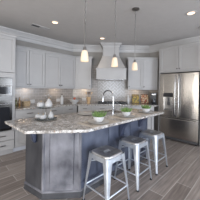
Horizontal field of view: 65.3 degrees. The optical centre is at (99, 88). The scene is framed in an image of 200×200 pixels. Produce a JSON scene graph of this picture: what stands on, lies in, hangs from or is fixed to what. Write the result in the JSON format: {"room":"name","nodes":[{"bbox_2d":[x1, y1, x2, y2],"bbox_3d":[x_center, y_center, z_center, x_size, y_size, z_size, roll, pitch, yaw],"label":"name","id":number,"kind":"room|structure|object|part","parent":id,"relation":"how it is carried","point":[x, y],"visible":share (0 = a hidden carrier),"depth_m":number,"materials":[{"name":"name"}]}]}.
{"room":"kitchen","nodes":[
{"label":"kitchen","id":0,"kind":"room"},
{"bbox_2d":[16,40,72,104],"bbox_3d":[-3.118,-0.044,2.836,6.200,2.710,0.180,1,0,-45],"label":"wall","id":1,"kind":"structure","parent":0,"point":[18,42],"depth_m":4.25,"materials":[{"name":"beige paint"}]},
{"bbox_2d":[15,45,45,87],"bbox_3d":[-1.767,-0.485,3.779,0.765,0.955,0.377,1,0,-45],"label":"upper cabinet","id":2,"kind":"object","parent":1,"relation":"attached to","point":[29,62],"visible":0.76,"depth_m":3.67,"materials":[{"name":"white paint"}]},
{"bbox_3d":[-1.800,-0.473,3.536,0.369,0.856,0.024,1,0,-45],"label":"door","id":3,"kind":"part","parent":2,"relation":"part of","materials":[{"name":"white paint"}]},
{"bbox_3d":[-1.683,-0.021,3.688,0.765,0.030,0.024,1,0,-45],"label":"light rail","id":4,"kind":"part","parent":2,"relation":"part of","materials":[{"name":"white paint"}]},
{"bbox_3d":[-1.763,-0.935,3.782,0.765,0.055,0.367,1,0,-45],"label":"crown moulding","id":5,"kind":"part","parent":2,"relation":"part of","materials":[{"name":"white paint"}]},
{"bbox_3d":[-1.530,-0.469,3.805,0.381,0.856,0.024,1,0,-45],"label":"door","id":6,"kind":"part","parent":2,"relation":"part of","materials":[{"name":"white paint"}]},
{"bbox_2d":[0,26,73,51],"bbox_3d":[-2.949,-1.296,2.778,6.030,0.200,0.112,1,0,-45],"label":"trim","id":7,"kind":"structure","parent":1,"relation":"attached to","point":[23,36],"depth_m":4.11,"materials":[{"name":"paint"}]},
{"bbox_2d":[15,88,71,104],"bbox_3d":[-1.533,0.178,4.291,1.835,0.485,0.008,1,0,-45],"label":"wall tile","id":8,"kind":"structure","parent":1,"relation":"attached to","point":[37,94],"depth_m":4.23,"materials":[{"name":"grey tile"}]},
{"bbox_2d":[45,51,75,88],"bbox_3d":[-1.166,-0.476,4.380,0.935,0.955,0.377,1,0,-45],"label":"upper cabinet","id":9,"kind":"object","parent":1,"relation":"attached to","point":[59,67],"visible":0.97,"depth_m":4.22,"materials":[{"name":"white paint"}]},
{"bbox_3d":[-1.235,-0.465,4.101,0.431,0.856,0.024,1,0,-45],"label":"door","id":10,"kind":"part","parent":9,"relation":"part of","materials":[{"name":"white paint"}]},
{"bbox_3d":[-1.082,-0.012,4.289,0.935,0.030,0.024,1,0,-45],"label":"light rail","id":11,"kind":"part","parent":9,"relation":"part of","materials":[{"name":"white paint"}]},
{"bbox_3d":[-1.162,-0.926,4.383,0.935,0.055,0.367,1,0,-45],"label":"crown moulding","id":12,"kind":"part","parent":9,"relation":"part of","materials":[{"name":"white paint"}]},
{"bbox_3d":[-0.907,-0.459,4.429,0.484,0.856,0.024,1,0,-45],"label":"door","id":13,"kind":"part","parent":9,"relation":"part of","materials":[{"name":"white paint"}]},
{"bbox_2d":[0,0,199,45],"bbox_3d":[0.376,-1.404,1.061,8.600,0.120,7.600,1,0,-45],"label":"ceiling","id":14,"kind":"structure","parent":0,"point":[157,21],"depth_m":3.06,"materials":[{"name":"paint"}]},
{"bbox_2d":[29,23,48,30],"bbox_3d":[-1.339,-1.367,3.480,0.400,0.008,0.150,1,0,-45],"label":"ceiling vent","id":15,"kind":"object","parent":14,"relation":"in","point":[32,24],"visible":1,"depth_m":3.47,"materials":[{"name":"metal"}]},
{"bbox_2d":[80,1,88,61],"bbox_3d":[-0.176,-0.838,1.855,0.124,1.030,0.124,1,0,-45],"label":"pendant light","id":16,"kind":"object","parent":14,"relation":"hanging from","point":[84,55],"visible":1,"depth_m":1.83,"materials":[{"name":"white glass"}]},
{"bbox_3d":[-0.183,-0.388,1.855,0.098,0.130,0.098,1,0,-45],"label":"lamp shade","id":17,"kind":"part","parent":16,"relation":"part of","materials":[{"name":"white glass"}]},
{"bbox_2d":[111,1,117,66],"bbox_3d":[0.218,-0.832,2.249,0.124,1.030,0.124,1,0,25],"label":"pendant light","id":18,"kind":"object","parent":14,"relation":"hanging from","point":[114,63],"visible":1,"depth_m":2.23,"materials":[{"name":"white glass"}]},
{"bbox_3d":[0.211,-0.382,2.249,0.098,0.130,0.098,1,0,25],"label":"lamp shade","id":19,"kind":"part","parent":18,"relation":"part of","materials":[{"name":"white glass"}]},
{"bbox_2d":[132,7,138,69],"bbox_3d":[0.593,-0.826,2.630,0.124,1.030,0.124,1,0,0],"label":"pendant light","id":20,"kind":"object","parent":14,"relation":"hanging from","point":[135,9],"visible":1,"depth_m":2.61,"materials":[{"name":"white glass"}]},
{"bbox_3d":[0.586,-0.376,2.630,0.098,0.130,0.098,1,0,0],"label":"lamp shade","id":21,"kind":"part","parent":20,"relation":"part of","materials":[{"name":"white glass"}]},
{"bbox_2d":[185,11,196,15],"bbox_3d":[1.601,-1.322,2.740,0.180,0.006,0.180,1,0,-45],"label":"recessed light","id":22,"kind":"object","parent":14,"relation":"in","point":[189,13],"visible":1,"depth_m":2.75,"materials":[{"name":"white"}]},
{"bbox_2d":[0,138,199,199],"bbox_3d":[0.331,1.425,1.061,8.600,0.120,7.600,1,0,-45],"label":"floor","id":23,"kind":"structure","parent":0,"point":[180,180],"depth_m":2.38,"materials":[{"name":"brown wood"}]},
{"bbox_2d":[0,31,18,155],"bbox_3d":[-2.221,0.113,3.124,0.880,2.425,0.674,1,0,-45],"label":"tall cabinet","id":24,"kind":"object","parent":23,"relation":"on","point":[7,40],"visible":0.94,"depth_m":3.11,"materials":[{"name":"white paint"}]},
{"bbox_2d":[0,96,11,131],"bbox_3d":[-2.198,0.478,3.060,0.724,0.700,0.615,1,0,-45],"label":"wall oven","id":25,"kind":"object","parent":24,"relation":"in","point":[5,101],"visible":0.98,"depth_m":3.05,"materials":[{"name":"grey"}]},
{"bbox_3d":[-2.023,0.189,2.890,0.710,0.095,0.012,1,0,-45],"label":"control panel","id":26,"kind":"part","parent":25,"relation":"part of","materials":[{"name":"silver metal"}]},
{"bbox_2d":[0,78,12,95],"bbox_3d":[-2.190,-0.038,3.060,0.724,0.357,0.615,1,0,-45],"label":"microwave","id":27,"kind":"object","parent":24,"relation":"in","point":[5,83],"visible":1,"depth_m":3.05,"materials":[{"name":"grey metal"}]},
{"bbox_3d":[-2.017,0.041,2.886,0.710,0.205,0.024,1,0,-45],"label":"door","id":28,"kind":"part","parent":27,"relation":"part of","materials":[{"name":"grey metal"}]},
{"bbox_3d":[-2.018,-0.152,2.890,0.710,0.110,0.012,1,0,-45],"label":"control panel","id":29,"kind":"part","parent":27,"relation":"part of","materials":[{"name":"grey metal"}]},
{"bbox_3d":[-2.049,1.124,2.901,0.814,0.182,0.024,1,0,-45],"label":"drawer","id":30,"kind":"part","parent":24,"relation":"part of","materials":[{"name":"white paint"}]},
{"bbox_3d":[-2.046,0.935,2.901,0.814,0.179,0.024,1,0,-45],"label":"drawer","id":31,"kind":"part","parent":24,"relation":"part of","materials":[{"name":"white paint"}]},
{"bbox_3d":[-2.030,-0.268,2.903,0.820,0.097,0.018,1,0,-45],"label":"filler panel","id":32,"kind":"part","parent":24,"relation":"part of","materials":[{"name":"white paint"}]},
{"bbox_3d":[-1.876,-0.677,3.046,0.404,0.709,0.024,1,0,-45],"label":"door","id":33,"kind":"part","parent":24,"relation":"part of","materials":[{"name":"white paint"}]},
{"bbox_3d":[-2.205,-1.072,3.127,0.880,0.055,0.665,1,0,-45],"label":"crown moulding","id":34,"kind":"part","parent":24,"relation":"part of","materials":[{"name":"white paint"}]},
{"bbox_2d":[13,109,42,151],"bbox_3d":[-1.746,0.894,3.620,0.590,0.878,0.648,1,0,-45],"label":"base cabinet","id":35,"kind":"object","parent":23,"relation":"on","point":[19,137],"visible":0.34,"depth_m":3.32,"materials":[{"name":"white paint"}]},
{"bbox_3d":[-1.551,0.934,3.425,0.584,0.587,0.024,1,0,-45],"label":"door","id":36,"kind":"part","parent":35,"relation":"part of","materials":[{"name":"white paint"}]},
{"bbox_3d":[-1.545,0.549,3.425,0.584,0.167,0.024,1,0,-45],"label":"drawer","id":37,"kind":"part","parent":35,"relation":"part of","materials":[{"name":"white paint"}]},
{"bbox_2d":[43,107,62,115],"bbox_3d":[-1.347,0.900,4.019,0.535,0.878,0.648,1,0,-45],"label":"base cabinet","id":38,"kind":"object","parent":23,"relation":"on","point":[58,110],"visible":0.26,"depth_m":3.85,"materials":[{"name":"white paint"}]},
{"bbox_2d":[63,106,76,113],"bbox_3d":[-1.001,0.905,4.365,0.440,0.878,0.648,1,0,-45],"label":"base cabinet","id":39,"kind":"object","parent":23,"relation":"on","point":[67,109],"visible":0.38,"depth_m":4.14,"materials":[{"name":"white paint"}]},
{"bbox_2d":[15,116,152,199],"bbox_3d":[-0.013,0.911,2.473,2.341,0.898,0.906,1,0,-45],"label":"kitchen island","id":40,"kind":"object","parent":23,"relation":"on","point":[56,163],"visible":0.51,"depth_m":1.95,"materials":[{"name":"grey wood"}]},
{"bbox_3d":[-0.850,0.858,2.013,0.369,0.818,0.012,1,0,33],"label":"panel","id":41,"kind":"part","parent":40,"relation":"part of","materials":[{"name":"grey wood"}]},
{"bbox_3d":[-0.692,0.856,1.916,0.041,0.803,0.041,1,0,-45],"label":"corner post","id":42,"kind":"part","parent":40,"relation":"part of","materials":[{"name":"grey wood"}]},
{"bbox_3d":[-0.471,0.865,1.933,0.444,0.816,0.012,1,0,-6],"label":"frame","id":43,"kind":"part","parent":40,"relation":"part of","materials":[{"name":"grey wood"}]},
{"bbox_3d":[-0.470,0.843,1.929,0.288,0.684,0.020,1,0,-6],"label":"door","id":44,"kind":"part","parent":40,"relation":"part of","materials":[{"name":"grey wood"}]},
{"bbox_3d":[-0.251,0.863,1.962,0.041,0.803,0.041,1,0,-45],"label":"corner post","id":45,"kind":"part","parent":40,"relation":"part of","materials":[{"name":"grey wood"}]},
{"bbox_2d":[5,107,163,133],"bbox_3d":[0.007,0.445,2.472,2.425,0.032,1.006,1,0,-45],"label":"island countertop","id":46,"kind":"structure","parent":40,"relation":"on","point":[64,123],"depth_m":1.89,"materials":[{"name":"stone"}]},
{"bbox_2d":[34,106,56,119],"bbox_3d":[-0.741,0.336,2.135,0.300,0.162,0.300,1,0,-45],"label":"stand","id":47,"kind":"object","parent":46,"relation":"on","point":[44,107],"visible":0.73,"depth_m":2.11,"materials":[{"name":"white metal"}]},
{"bbox_2d":[37,102,44,106],"bbox_3d":[-0.807,0.210,2.135,0.105,0.086,0.105,1,0,-11],"label":"pumpkin","id":48,"kind":"object","parent":47,"relation":"on","point":[39,104],"visible":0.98,"depth_m":2.10,"materials":[{"name":"white ceramic"}]},
{"bbox_2d":[39,114,46,118],"bbox_3d":[-0.749,0.364,2.050,0.089,0.072,0.089,1,0,33],"label":"pumpkin","id":49,"kind":"object","parent":47,"relation":"on","point":[42,116],"visible":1,"depth_m":2.02,"materials":[{"name":"white ceramic"}]},
{"bbox_2d":[34,116,56,119],"bbox_3d":[-0.742,0.409,2.135,0.300,0.016,0.300,1,0,-45],"label":"tray","id":50,"kind":"object","parent":47,"relation":"on","point":[54,117],"depth_m":2.08,"materials":[{"name":"grey metal"}]},
{"bbox_2d":[36,106,55,108],"bbox_3d":[-0.740,0.261,2.135,0.260,0.012,0.260,1,0,-45],"label":"tray","id":51,"kind":"object","parent":47,"relation":"on","point":[44,107],"depth_m":2.11,"materials":[{"name":"grey metal"}]},
{"bbox_2d":[45,99,51,106],"bbox_3d":[-0.698,0.185,2.126,0.100,0.140,0.100,1,0,19],"label":"gourd","id":52,"kind":"object","parent":47,"relation":"on","point":[48,103],"visible":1,"depth_m":2.09,"materials":[{"name":"white ceramic"}]},
{"bbox_2d":[48,111,53,118],"bbox_3d":[-0.663,0.346,2.106,0.080,0.112,0.080,1,0,43],"label":"gourd","id":53,"kind":"object","parent":47,"relation":"on","point":[50,115],"visible":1,"depth_m":2.08,"materials":[{"name":"white ceramic"}]},
{"bbox_2d":[78,112,93,114],"bbox_3d":[-0.233,0.417,2.574,0.274,0.016,0.274,1,0,-45],"label":"sink","id":54,"kind":"object","parent":46,"relation":"on","point":[80,113],"visible":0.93,"depth_m":2.62,"materials":[{"name":"grey metal"}]},
{"bbox_2d":[77,119,118,127],"bbox_3d":[-0.017,0.427,1.962,0.470,0.004,0.310,1,0,-45],"label":"placemat","id":55,"kind":"object","parent":46,"relation":"on","point":[93,125],"visible":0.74,"depth_m":1.88,"materials":[{"name":"fabric"}]},
{"bbox_2d":[88,119,109,123],"bbox_3d":[-0.017,0.416,1.962,0.274,0.016,0.274,1,0,-45],"label":"dinner plate","id":56,"kind":"object","parent":55,"relation":"on","point":[91,120],"visible":0.69,"depth_m":1.95,"materials":[{"name":"grey ceramic"}]},
{"bbox_2d":[92,111,105,121],"bbox_3d":[-0.006,0.347,1.967,0.200,0.144,0.193,1,0,-45],"label":"potted plant","id":57,"kind":"object","parent":56,"relation":"on","point":[98,116],"visible":1,"depth_m":1.92,"materials":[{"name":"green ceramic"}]},
{"bbox_2d":[93,117,103,121],"bbox_3d":[-0.017,0.384,1.962,0.144,0.070,0.144,1,0,-45],"label":"bowl","id":58,"kind":"object","parent":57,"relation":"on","point":[98,119],"depth_m":1.91,"materials":[{"name":"white ceramic"}]},
{"bbox_2d":[93,110,121,114],"bbox_3d":[0.134,0.445,2.857,0.592,0.024,0.392,1,0,-45],"label":"sink","id":59,"kind":"object","parent":46,"relation":"in","point":[108,112],"visible":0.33,"depth_m":2.98,"materials":[{"name":"silver metal"}]},
{"bbox_2d":[102,90,116,115],"bbox_3d":[0.159,0.226,2.608,0.278,0.411,0.129,1,0,45],"label":"faucet","id":60,"kind":"object","parent":46,"relation":"on","point":[113,110],"visible":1,"depth_m":2.50,"materials":[{"name":"silver metal"}]},
{"bbox_3d":[0.132,0.175,2.588,0.252,0.311,0.022,1,0,45],"label":"spout","id":61,"kind":"part","parent":60,"relation":"part of","materials":[{"name":"silver metal"}]},
{"bbox_2d":[110,114,140,119],"bbox_3d":[0.403,0.433,2.418,0.470,0.004,0.310,1,0,-45],"label":"placemat","id":62,"kind":"object","parent":46,"relation":"on","point":[116,116],"visible":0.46,"depth_m":2.32,"materials":[{"name":"fabric"}]},
{"bbox_2d":[117,114,134,116],"bbox_3d":[0.404,0.423,2.418,0.274,0.016,0.274,1,0,-45],"label":"dinner plate","id":63,"kind":"object","parent":62,"relation":"on","point":[121,115],"visible":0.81,"depth_m":2.41,"materials":[{"name":"grey ceramic"}]},
{"bbox_2d":[121,107,131,115],"bbox_3d":[0.403,0.354,2.430,0.193,0.144,0.200,1,0,-29],"label":"bowl","id":64,"kind":"object","parent":63,"relation":"on","point":[125,111],"visible":0.99,"depth_m":2.37,"materials":[{"name":"grey ceramic"}]},
{"bbox_2d":[133,111,158,114],"bbox_3d":[0.842,0.440,2.857,0.470,0.004,0.310,1,0,-45],"label":"placemat","id":65,"kind":"object","parent":46,"relation":"on","point":[153,111],"visible":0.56,"depth_m":2.74,"materials":[{"name":"fabric"}]},
{"bbox_3d":[0.842,0.430,2.857,0.274,0.016,0.274,1,0,-45],"label":"dinner plate","id":66,"kind":"object","parent":65,"relation":"on","visible":0},
{"bbox_2d":[140,104,150,111],"bbox_3d":[0.832,0.360,2.858,0.200,0.144,0.193,1,0,-14],"label":"bowl","id":67,"kind":"object","parent":66,"relation":"on","point":[146,108],"visible":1,"depth_m":2.82,"materials":[{"name":"grey ceramic"}]},
{"bbox_3d":[0.083,1.327,2.406,2.251,0.070,0.527,1,0,-28],"label":"baseboard","id":68,"kind":"part","parent":40,"relation":"part of","materials":[{"name":"grey wood"}]},
{"bbox_3d":[0.084,1.280,2.408,2.249,0.022,0.524,1,0,-28],"label":"moulding","id":69,"kind":"part","parent":40,"relation":"part of","materials":[{"name":"grey wood"}]},
{"bbox_3d":[0.355,0.878,2.559,1.700,0.816,0.012,1,0,-45],"label":"frame","id":70,"kind":"part","parent":40,"relation":"part of","materials":[{"name":"wood"}]},
{"bbox_2d":[78,106,91,111],"bbox_3d":[-0.417,0.915,4.609,0.394,0.878,0.648,1,0,0],"label":"base cabinet","id":71,"kind":"object","parent":23,"relation":"on","point":[80,108],"visible":0.14,"depth_m":4.32,"materials":[{"name":"white paint"}]},
{"bbox_2d":[82,145,129,199],"bbox_3d":[0.079,1.056,1.891,0.414,0.610,0.414,1,0,-45],"label":"metal bar stool","id":72,"kind":"object","parent":23,"relation":"on","point":[107,155],"visible":1,"depth_m":1.81,"materials":[{"name":"metal"}]},
{"bbox_3d":[-0.147,1.055,1.891,0.119,0.575,0.115,1,0,0],"label":"leg","id":73,"kind":"part","parent":72,"relation":"part of","materials":[{"name":"metal"}]},
{"bbox_3d":[0.083,0.767,1.891,0.300,0.031,0.300,1,0,-45],"label":"seat","id":74,"kind":"part","parent":72,"relation":"part of","materials":[{"name":"metal"}]},
{"bbox_3d":[0.079,1.059,1.665,0.115,0.575,0.119,1,0,0],"label":"leg","id":75,"kind":"part","parent":72,"relation":"part of","materials":[{"name":"metal"}]},
{"bbox_3d":[0.305,1.062,1.891,0.119,0.575,0.115,1,0,0],"label":"leg","id":76,"kind":"part","parent":72,"relation":"part of","materials":[{"name":"metal"}]},
{"bbox_2d":[92,106,131,110],"bbox_3d":[0.333,0.926,4.609,1.100,0.878,0.648,1,0,0],"label":"base cabinet","id":77,"kind":"object","parent":23,"relation":"on","point":[93,107],"visible":0.09,"depth_m":4.32,"materials":[{"name":"white paint"}]},
{"bbox_2d":[15,102,157,110],"bbox_3d":[-0.266,0.459,4.428,4.131,0.034,1.368,1,0,-19],"label":"countertop","id":78,"kind":"structure","parent":77,"relation":"on","point":[34,106],"depth_m":4.31,"materials":[{"name":"stone"}]},
{"bbox_2d":[22,98,30,105],"bbox_3d":[-1.773,0.326,3.748,0.171,0.184,0.162,1,0,-45],"label":"wicker basket","id":79,"kind":"object","parent":78,"relation":"on","point":[24,103],"visible":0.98,"depth_m":3.71,"materials":[{"name":"beige wicker"}]},
{"bbox_2d":[68,99,80,103],"bbox_3d":[-0.741,0.374,4.526,0.282,0.121,0.276,1,0,-44],"label":"fruit bowl","id":80,"kind":"object","parent":78,"relation":"on","point":[73,101],"visible":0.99,"depth_m":4.46,"materials":[{"name":"grey ceramic"}]},
{"bbox_2d":[97,101,127,104],"bbox_3d":[0.353,0.425,4.620,0.860,0.052,0.500,1,0,0],"label":"cooktop","id":81,"kind":"object","parent":78,"relation":"in","point":[99,102],"visible":0.94,"depth_m":4.54,"materials":[{"name":"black metal"}]},
{"bbox_2d":[132,94,138,102],"bbox_3d":[1.115,0.325,4.900,0.220,0.279,0.054,1,0,0],"label":"framed print","id":82,"kind":"object","parent":78,"relation":"on","point":[135,97],"visible":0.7,"depth_m":4.89,"materials":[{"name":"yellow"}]},
{"bbox_2d":[141,94,148,103],"bbox_3d":[1.400,0.325,4.888,0.240,0.289,0.056,1,0,0],"label":"framed print","id":83,"kind":"object","parent":78,"relation":"on","point":[144,97],"visible":1,"depth_m":4.88,"materials":[{"name":"brown paper"}]},
{"bbox_2d":[150,93,156,104],"bbox_3d":[1.572,0.300,4.587,0.176,0.340,0.205,1,0,17],"label":"coffee maker","id":84,"kind":"object","parent":78,"relation":"on","point":[153,96],"visible":1,"depth_m":4.51,"materials":[{"name":"black plastic"}]},
{"bbox_3d":[0.063,0.575,4.333,0.544,0.167,0.024,1,0,0],"label":"drawer","id":85,"kind":"part","parent":77,"relation":"part of","materials":[{"name":"white paint"}]},
{"bbox_2d":[114,136,151,191],"bbox_3d":[0.500,1.063,2.341,0.414,0.610,0.414,1,0,44],"label":"metal bar stool","id":86,"kind":"object","parent":23,"relation":"on","point":[134,143],"visible":0.96,"depth_m":2.28,"materials":[{"name":"metal"}]},
{"bbox_3d":[0.274,1.062,2.337,0.119,0.575,0.115,1,0,-1],"label":"leg","id":87,"kind":"part","parent":86,"relation":"part of","materials":[{"name":"metal"}]},
{"bbox_3d":[0.496,1.065,2.567,0.115,0.575,0.119,1,0,-1],"label":"leg","id":88,"kind":"part","parent":86,"relation":"part of","materials":[{"name":"metal"}]},
{"bbox_3d":[0.504,0.773,2.341,0.300,0.031,0.300,1,0,44],"label":"seat","id":89,"kind":"part","parent":86,"relation":"part of","materials":[{"name":"metal"}]},
{"bbox_3d":[0.503,1.065,2.115,0.115,0.575,0.119,1,0,-1],"label":"leg","id":90,"kind":"part","parent":86,"relation":"part of","materials":[{"name":"metal"}]},
{"bbox_3d":[0.726,1.069,2.345,0.119,0.575,0.115,1,0,-1],"label":"leg","id":91,"kind":"part","parent":86,"relation":"part of","materials":[{"name":"metal"}]},
{"bbox_2d":[132,106,153,129],"bbox_3d":[1.189,0.940,4.609,0.610,0.878,0.648,1,0,0],"label":"base cabinet","id":92,"kind":"object","parent":23,"relation":"on","point":[150,125],"visible":0.09,"depth_m":4.33,"materials":[{"name":"white paint"}]},
{"bbox_3d":[1.195,0.592,4.333,0.604,0.167,0.024,1,0,0],"label":"drawer","id":93,"kind":"part","parent":92,"relation":"part of","materials":[{"name":"white paint"}]},
{"bbox_3d":[1.189,0.977,4.333,0.604,0.587,0.024,1,0,0],"label":"door","id":94,"kind":"part","parent":92,"relation":"part of","materials":[{"name":"white paint"}]},
{"bbox_2d":[139,129,167,174],"bbox_3d":[0.910,1.069,2.751,0.414,0.610,0.414,1,0,-44],"label":"metal bar stool","id":95,"kind":"object","parent":23,"relation":"on","point":[149,134],"visible":0.8,"depth_m":2.65,"materials":[{"name":"metal"}]},
{"bbox_3d":[0.914,0.780,2.751,0.300,0.031,0.300,1,0,-44],"label":"seat","id":96,"kind":"part","parent":95,"relation":"part of","materials":[{"name":"metal"}]},
{"bbox_3d":[0.906,1.072,2.525,0.115,0.575,0.119,1,0,1],"label":"leg","id":97,"kind":"part","parent":95,"relation":"part of","materials":[{"name":"metal"}]},
{"bbox_3d":[1.136,1.075,2.747,0.119,0.575,0.115,1,0,1],"label":"leg","id":98,"kind":"part","parent":95,"relation":"part of","materials":[{"name":"metal"}]},
{"bbox_2d":[158,49,166,130],"bbox_3d":[1.935,0.138,4.684,0.747,2.505,0.022,1,0,-45],"label":"panel","id":99,"kind":"object","parent":23,"relation":"on","point":[159,49],"visible":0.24,"depth_m":4.42,"materials":[{"name":"white paint"}]},
{"bbox_2d":[159,72,199,145],"bbox_3d":[2.241,0.498,4.289,0.955,1.794,0.805,1,0,45],"label":"refrigerator","id":100,"kind":"object","parent":23,"relation":"on","point":[179,96],"visible":0.97,"depth_m":3.98,"materials":[{"name":"grey metal"}]},
{"bbox_3d":[1.861,0.171,4.243,0.474,1.152,0.058,1,0,45],"label":"door","id":101,"kind":"part","parent":100,"relation":"part of","materials":[{"name":"silver metal"}]},
{"bbox_3d":[1.958,0.171,4.064,0.020,1.058,0.079,1,0,45],"label":"handle","id":102,"kind":"part","parent":100,"relation":"part of","materials":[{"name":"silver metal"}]},
{"bbox_3d":[2.021,0.172,4.000,0.020,1.058,0.079,1,0,45],"label":"handle","id":103,"kind":"part","parent":100,"relation":"part of","materials":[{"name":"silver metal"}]},
{"bbox_3d":[2.016,1.024,4.072,0.955,0.535,0.062,1,0,45],"label":"freezer drawer","id":104,"kind":"part","parent":100,"relation":"part of","materials":[{"name":"silver metal"}]},
{"bbox_3d":[2.199,0.177,3.902,0.474,1.145,0.062,1,0,45],"label":"door","id":105,"kind":"part","parent":100,"relation":"part of","materials":[{"name":"silver metal"}]},
{"bbox_2d":[72,52,149,111],"bbox_3d":[0.339,0.010,5.042,2.546,2.710,0.211,1,0,0],"label":"wall","id":106,"kind":"structure","parent":0,"point":[106,84],"depth_m":4.94,"materials":[{"name":"grey tile"}]},
{"bbox_2d":[75,56,92,88],"bbox_3d":[-0.472,-0.465,4.752,0.517,0.955,0.377,1,0,0],"label":"upper cabinet","id":107,"kind":"object","parent":106,"relation":"attached to","point":[83,70],"visible":0.92,"depth_m":4.61,"materials":[{"name":"white paint"}]},
{"bbox_2d":[92,65,125,87],"bbox_3d":[0.282,-0.386,4.946,1.075,0.700,0.008,1,0,0],"label":"wall tile","id":108,"kind":"structure","parent":106,"relation":"attached to","point":[94,81],"depth_m":4.94,"materials":[{"name":"grey tile"}]},
{"bbox_2d":[97,85,124,99],"bbox_3d":[0.359,0.056,4.936,0.880,0.580,0.012,1,0,0],"label":"trim","id":109,"kind":"structure","parent":106,"relation":"attached to","point":[124,85],"depth_m":4.93,"materials":[{"name":"grey tile"}]},
{"bbox_2d":[73,87,148,102],"bbox_3d":[0.342,0.208,4.946,2.390,0.485,0.008,1,0,0],"label":"wall tile","id":110,"kind":"structure","parent":106,"relation":"attached to","point":[79,94],"depth_m":4.94,"materials":[{"name":"grey tile"}]},
{"bbox_2d":[96,42,126,80],"bbox_3d":[0.323,-0.795,4.631,0.866,1.089,0.618,1,0,0],"label":"range hood","id":111,"kind":"object","parent":106,"relation":"attached to","point":[104,71],"visible":0.99,"depth_m":4.42,"materials":[{"name":"white paint"}]},
{"bbox_3d":[0.330,-1.285,4.747,0.640,0.110,0.385,1,0,0],"label":"crown moulding","id":112,"kind":"part","parent":111,"relation":"part of","materials":[{"name":"white paint"}]},
{"bbox_3d":[0.317,-0.411,4.631,0.866,0.312,0.618,1,0,0],"label":"moulding","id":113,"kind":"part","parent":111,"relation":"part of","materials":[{"name":"white paint"}]},
{"bbox_2d":[73,45,149,52],"bbox_3d":[0.359,-1.244,4.894,2.432,0.200,0.112,1,0,0],"label":"trim","id":114,"kind":"structure","parent":106,"relation":"attached to","point":[77,48],"depth_m":4.90,"materials":[{"name":"paint"}]},
{"bbox_2d":[125,57,157,89],"bbox_3d":[1.246,-0.438,4.752,0.922,0.955,0.377,1,0,0],"label":"upper cabinet","id":115,"kind":"object","parent":106,"relation":"attached to","point":[145,77],"visible":1,"depth_m":4.61,"materials":[{"name":"white paint"}]},
{"bbox_3d":[1.049,-0.429,4.603,0.430,0.856,0.024,1,0,0],"label":"door","id":116,"kind":"part","parent":115,"relation":"part of","materials":[{"name":"white paint"}]},
{"bbox_3d":[1.253,-0.888,4.756,0.922,0.055,0.367,1,0,0],"label":"crown moulding","id":117,"kind":"part","parent":115,"relation":"part of","materials":[{"name":"white paint"}]},
{"bbox_3d":[1.485,-0.422,4.603,0.430,0.856,0.024,1,0,0],"label":"door","id":118,"kind":"part","parent":115,"relation":"part of","materials":[{"name":"white paint"}]},
{"bbox_2d":[150,52,158,130],"bbox_3d":[3.783,0.064,3.147,0.600,2.710,5.700,1,0,-45],"label":"wall","id":119,"kind":"structure","parent":0,"point":[154,54],"depth_m":4.77,"materials":[{"name":"beige paint"}]},
{"bbox_2d":[149,88,158,103],"bbox_3d":[1.712,0.229,4.784,0.430,0.485,0.008,1,0,45],"label":"wall tile","id":120,"kind":"structure","parent":119,"relation":"attached to","point":[157,90],"depth_m":4.76,"materials":[{"name":"grey tile"}]},
{"bbox_2d":[149,36,199,52],"bbox_3d":[3.550,-1.194,2.895,0.112,0.200,5.700,1,0,-45],"label":"trim","id":121,"kind":"structure","parent":119,"relation":"attached to","point":[153,48],"depth_m":4.35,"materials":[{"name":"paint"}]},
{"bbox_2d":[160,43,199,73],"bbox_3d":[2.248,-0.765,4.261,0.995,0.680,0.652,1,0,45],"label":"upper cabinet","id":122,"kind":"object","parent":119,"relation":"attached to","point":[184,58],"visible":1,"depth_m":4.02,"materials":[{"name":"white paint"}]},
{"bbox_3d":[1.871,-0.786,4.234,0.488,0.636,0.024,1,0,45],"label":"door","id":123,"kind":"part","parent":122,"relation":"part of","materials":[{"name":"white paint"}]},
{"bbox_3d":[2.055,-0.443,4.073,0.995,0.030,0.024,1,0,45],"label":"light rail","id":124,"kind":"part","parent":122,"relation":"part of","materials":[{"name":"white paint"}]},
{"bbox_3d":[2.220,-0.780,3.885,0.488,0.636,0.024,1,0,45],"label":"door","id":125,"kind":"part","parent":122,"relation":"part of","materials":[{"name":"white paint"}]}
]}

